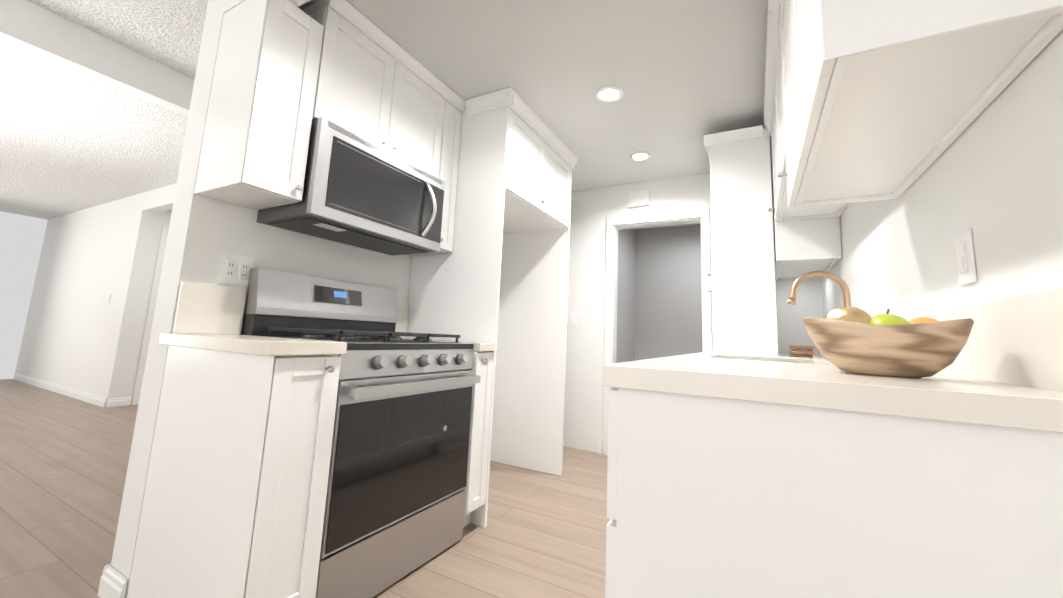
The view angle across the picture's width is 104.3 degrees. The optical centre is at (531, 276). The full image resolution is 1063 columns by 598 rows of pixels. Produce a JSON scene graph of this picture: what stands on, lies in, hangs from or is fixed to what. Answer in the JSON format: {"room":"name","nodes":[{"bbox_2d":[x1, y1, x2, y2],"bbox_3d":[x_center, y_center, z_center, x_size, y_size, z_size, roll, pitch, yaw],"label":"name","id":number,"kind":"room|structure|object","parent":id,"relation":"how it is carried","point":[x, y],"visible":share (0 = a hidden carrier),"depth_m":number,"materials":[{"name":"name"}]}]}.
{"room":"kitchen","nodes":[
{"label":"kitchen","id":0,"kind":"room"},
{"bbox_2d":[14,192,155,406],"bbox_3d":[-5.997,0.125,5.492,3.450,2.700,0.120,-2,-9,28],"label":"wall","id":1,"kind":"structure","parent":0,"point":[78,333],"depth_m":5.13,"materials":[{"name":"white paint"}]},
{"bbox_2d":[14,373,109,406],"bbox_3d":[-6.035,1.401,5.221,3.367,0.095,0.017,-2,-9,28],"label":"baseboard","id":2,"kind":"structure","parent":1,"relation":"attached to","point":[84,396],"depth_m":5.02,"materials":[{"name":"white wood"}]},
{"bbox_2d":[106,294,110,303],"bbox_3d":[-4.930,0.258,4.816,0.075,0.118,0.010,-2,-9,28],"label":"light switch","id":3,"kind":"object","parent":1,"relation":"attached to","point":[108,298],"visible":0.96,"depth_m":4.81,"materials":[{"name":"white plastic"}]},
{"bbox_2d":[123,210,171,404],"bbox_3d":[-3.901,0.271,5.867,0.120,2.700,2.550,-2,-9,28],"label":"wall","id":4,"kind":"structure","parent":0,"point":[161,219],"depth_m":4.73,"materials":[{"name":"white paint"}]},
{"bbox_2d":[131,225,168,404],"bbox_3d":[-4.180,0.481,5.184,0.016,2.068,0.996,-2,-9,28],"label":"door frame","id":5,"kind":"structure","parent":4,"relation":"attached to","point":[149,320],"depth_m":4.76,"materials":[{"name":"white wood"}]},
{"bbox_2d":[143,183,176,212],"bbox_3d":[-2.612,-1.065,3.857,4.126,0.510,0.120,-2,-9,28],"label":"header beam","id":6,"kind":"structure","parent":0,"point":[161,199],"depth_m":4.59,"materials":[{"name":"white paint"}]},
{"bbox_2d":[111,0,411,597],"bbox_3d":[-0.697,-0.019,2.834,0.156,2.700,2.833,-2,-9,28],"label":"wall","id":7,"kind":"structure","parent":0,"point":[204,233],"depth_m":1.64,"materials":[{"name":"white paint"}]},
{"bbox_2d":[97,564,127,597],"bbox_3d":[-1.223,1.152,1.969,0.014,0.095,1.207,-2,-9,28],"label":"baseboard","id":8,"kind":"structure","parent":7,"relation":"attached to","point":[113,583],"depth_m":1.41,"materials":[{"name":"white wood"}]},
{"bbox_2d":[218,253,253,285],"bbox_3d":[-1.211,-0.027,1.698,0.009,0.122,0.118,-2,-9,28],"label":"outlet","id":9,"kind":"object","parent":7,"relation":"attached to","point":[235,269],"visible":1,"depth_m":1.69,"materials":[{"name":"white plastic"}]},
{"bbox_2d":[194,0,323,209],"bbox_3d":[-1.064,-0.683,1.646,0.350,0.763,0.227,-2,-9,28],"label":"upper cabinet","id":10,"kind":"object","parent":7,"relation":"attached to","point":[255,144],"visible":1,"depth_m":1.56,"materials":[{"name":"white wood"}]},
{"bbox_2d":[309,7,444,177],"bbox_3d":[-0.820,-0.838,2.110,0.350,0.505,0.760,-2,-9,28],"label":"upper cabinet","id":11,"kind":"object","parent":7,"relation":"attached to","point":[367,89],"visible":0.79,"depth_m":1.96,"materials":[{"name":"white wood"}]},
{"bbox_2d":[256,117,444,255],"bbox_3d":[-0.805,-0.382,2.027,0.430,0.413,0.755,-2,-9,28],"label":"microwave","id":12,"kind":"object","parent":11,"relation":"attached to","point":[360,192],"visible":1,"depth_m":1.85,"materials":[{"name":"silver metal"}]},
{"bbox_2d":[302,0,465,254],"bbox_3d":[-0.786,-0.667,2.156,0.357,0.933,0.922,-2,-9,28],"label":"upper cabinet","id":13,"kind":"object","parent":7,"relation":"attached to","point":[454,106],"visible":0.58,"depth_m":2.37,"materials":[{"name":"white wood"}]},
{"bbox_2d":[223,0,309,12],"bbox_3d":[-0.205,-1.343,1.226,2.304,0.490,0.115,-2,-9,28],"label":"header beam","id":14,"kind":"structure","parent":0,"point":[229,5],"depth_m":1.64,"materials":[{"name":"white paint"}]},
{"bbox_2d":[0,379,610,597],"bbox_3d":[-3.087,1.289,2.964,10.900,0.060,9.400,-2,-9,28],"label":"floor","id":15,"kind":"structure","parent":0,"point":[64,460],"depth_m":2.09,"materials":[{"name":"brown wood"}]},
{"bbox_2d":[127,281,346,597],"bbox_3d":[-0.982,0.568,1.375,0.680,1.104,0.257,-2,-9,28],"label":"base cabinet","id":16,"kind":"object","parent":15,"relation":"on","point":[234,500],"visible":1,"depth_m":1.26,"materials":[{"name":"white wood"}]},
{"bbox_2d":[241,268,480,597],"bbox_3d":[-0.724,0.599,1.820,0.693,1.190,0.759,-2,-9,28],"label":"range","id":17,"kind":"object","parent":15,"relation":"on","point":[395,495],"visible":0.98,"depth_m":1.65,"materials":[{"name":"silver metal"}]},
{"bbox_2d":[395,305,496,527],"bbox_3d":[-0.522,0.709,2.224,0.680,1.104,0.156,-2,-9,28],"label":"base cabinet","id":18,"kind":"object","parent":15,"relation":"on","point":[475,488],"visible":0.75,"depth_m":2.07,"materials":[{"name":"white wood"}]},
{"bbox_2d":[406,87,577,526],"bbox_3d":[-0.229,0.170,2.796,0.688,2.358,1.028,-2,-9,28],"label":"cabinet","id":19,"kind":"object","parent":15,"relation":"on","point":[499,274],"visible":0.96,"depth_m":2.77,"materials":[{"name":"white wood"}]},
{"bbox_2d":[703,125,777,354],"bbox_3d":[1.409,0.282,2.765,0.370,2.272,0.874,-2,-9,28],"label":"pantry","id":20,"kind":"object","parent":15,"relation":"on","point":[743,290],"visible":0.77,"depth_m":2.47,"materials":[{"name":"white wood"}]},
{"bbox_2d":[605,388,1062,597],"bbox_3d":[0.550,0.670,0.802,0.682,0.873,0.512,-2,-9,28],"label":"base cabinet","id":21,"kind":"object","parent":15,"relation":"on","point":[741,475],"depth_m":0.62,"materials":[{"name":"white wood"}]},
{"bbox_2d":[603,352,1062,435],"bbox_3d":[0.884,0.318,1.468,0.664,0.040,1.937,-2,-9,28],"label":"countertop","id":22,"kind":"structure","parent":21,"relation":"on","point":[785,381],"depth_m":0.65,"materials":[{"name":"white stone"}]},
{"bbox_2d":[788,345,814,357],"bbox_3d":[1.404,0.388,2.153,0.108,0.058,0.108,-2,-9,28],"label":"coasters","id":23,"kind":"object","parent":22,"relation":"on","point":[796,350],"visible":1,"depth_m":2.11,"materials":[{"name":"brown wood"}]},
{"bbox_2d":[787,271,850,306],"bbox_3d":[1.190,0.154,1.688,0.246,0.373,0.178,-2,-9,28],"label":"faucet","id":24,"kind":"object","parent":22,"relation":"on","point":[838,280],"visible":0.35,"depth_m":1.73,"materials":[{"name":"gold metal"}]},
{"bbox_2d":[803,307,973,377],"bbox_3d":[0.719,0.131,0.848,0.268,0.140,0.204,-2,-9,28],"label":"fruit bowl","id":25,"kind":"object","parent":22,"relation":"on","point":[853,340],"visible":1,"depth_m":0.79,"materials":[{"name":"brown wood"}]},
{"bbox_2d":[0,0,767,229],"bbox_3d":[-3.560,-1.174,3.142,10.036,0.100,8.550,-2,-9,28],"label":"ceiling","id":26,"kind":"structure","parent":0,"point":[685,76],"depth_m":2.34,"materials":[{"name":"white paint"}]},
{"bbox_2d":[0,0,193,116],"bbox_3d":[-2.937,-1.355,0.967,0.100,0.200,5.300,-2,-9,28],"label":"beam","id":27,"kind":"structure","parent":26,"relation":"attached to","point":[32,28],"depth_m":2.12,"materials":[{"name":"white paint"}]},
{"bbox_2d":[595,86,623,102],"bbox_3d":[0.449,-1.049,2.381,0.160,0.007,0.160,-2,-9,28],"label":"recessed light","id":28,"kind":"object","parent":26,"relation":"in","point":[608,94],"visible":1,"depth_m":2.37,"materials":[{"name":"white"}]},
{"bbox_2d":[630,152,650,160],"bbox_3d":[0.834,-0.920,3.163,0.160,0.007,0.160,-2,-9,28],"label":"recessed light","id":29,"kind":"object","parent":26,"relation":"in","point":[639,156],"visible":1,"depth_m":3.15,"materials":[{"name":"white"}]},
{"bbox_2d":[616,229,635,362],"bbox_3d":[0.890,0.294,4.533,0.120,2.700,1.470,-2,-9,28],"label":"wall","id":30,"kind":"structure","parent":0,"point":[626,286],"depth_m":4.82,"materials":[{"name":"grey paint"}]},
{"bbox_2d":[636,225,701,360],"bbox_3d":[2.038,0.388,4.832,1.856,2.700,0.120,-2,-9,28],"label":"wall","id":31,"kind":"structure","parent":0,"point":[659,300],"depth_m":5.00,"materials":[{"name":"grey paint"}]},
{"bbox_2d":[563,173,822,452],"bbox_3d":[1.014,0.163,3.574,2.460,2.700,0.120,-2,-9,28],"label":"wall","id":32,"kind":"structure","parent":0,"point":[593,211],"depth_m":3.68,"materials":[{"name":"white paint"}]},
{"bbox_2d":[628,190,649,207],"bbox_3d":[0.952,-0.689,3.659,0.180,0.133,0.036,-2,-9,28],"label":"door chime","id":33,"kind":"object","parent":32,"relation":"attached to","point":[638,198],"visible":1,"depth_m":3.64,"materials":[{"name":"white plastic"}]},
{"bbox_2d":[602,210,711,454],"bbox_3d":[1.056,0.485,3.487,0.866,2.043,0.139,-2,-9,28],"label":"door frame","id":34,"kind":"structure","parent":32,"relation":"attached to","point":[610,348],"depth_m":3.57,"materials":[{"name":"white wood"}]},
{"bbox_2d":[821,29,1062,317],"bbox_3d":[1.067,-0.207,0.964,0.120,2.700,9.400,-2,-9,28],"label":"wall","id":35,"kind":"structure","parent":0,"point":[991,176],"depth_m":0.88,"materials":[{"name":"white paint"}]},
{"bbox_2d":[763,9,847,220],"bbox_3d":[1.310,-0.698,1.946,0.346,0.610,0.997,-2,-9,28],"label":"upper cabinet","id":36,"kind":"object","parent":35,"relation":"attached to","point":[773,123],"visible":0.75,"depth_m":2.02,"materials":[{"name":"white wood"}]},
{"bbox_2d":[770,136,841,279],"bbox_3d":[1.755,-0.449,2.721,0.308,0.835,0.837,-2,-9,28],"label":"upper cabinet","id":37,"kind":"object","parent":35,"relation":"attached to","point":[802,246],"visible":0.42,"depth_m":2.34,"materials":[{"name":"white wood"}]},
{"bbox_2d":[768,0,1062,207],"bbox_3d":[0.858,-0.727,1.104,0.346,0.830,0.897,-2,-9,28],"label":"upper cabinet","id":38,"kind":"object","parent":35,"relation":"attached to","point":[887,99],"visible":1,"depth_m":0.82,"materials":[{"name":"white wood"}]},
{"bbox_2d":[954,229,976,285],"bbox_3d":[0.983,-0.042,0.941,0.013,0.118,0.075,-2,-9,28],"label":"light switch","id":39,"kind":"object","parent":35,"relation":"attached to","point":[965,259],"visible":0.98,"depth_m":0.93,"materials":[{"name":"white plastic"}]}
]}

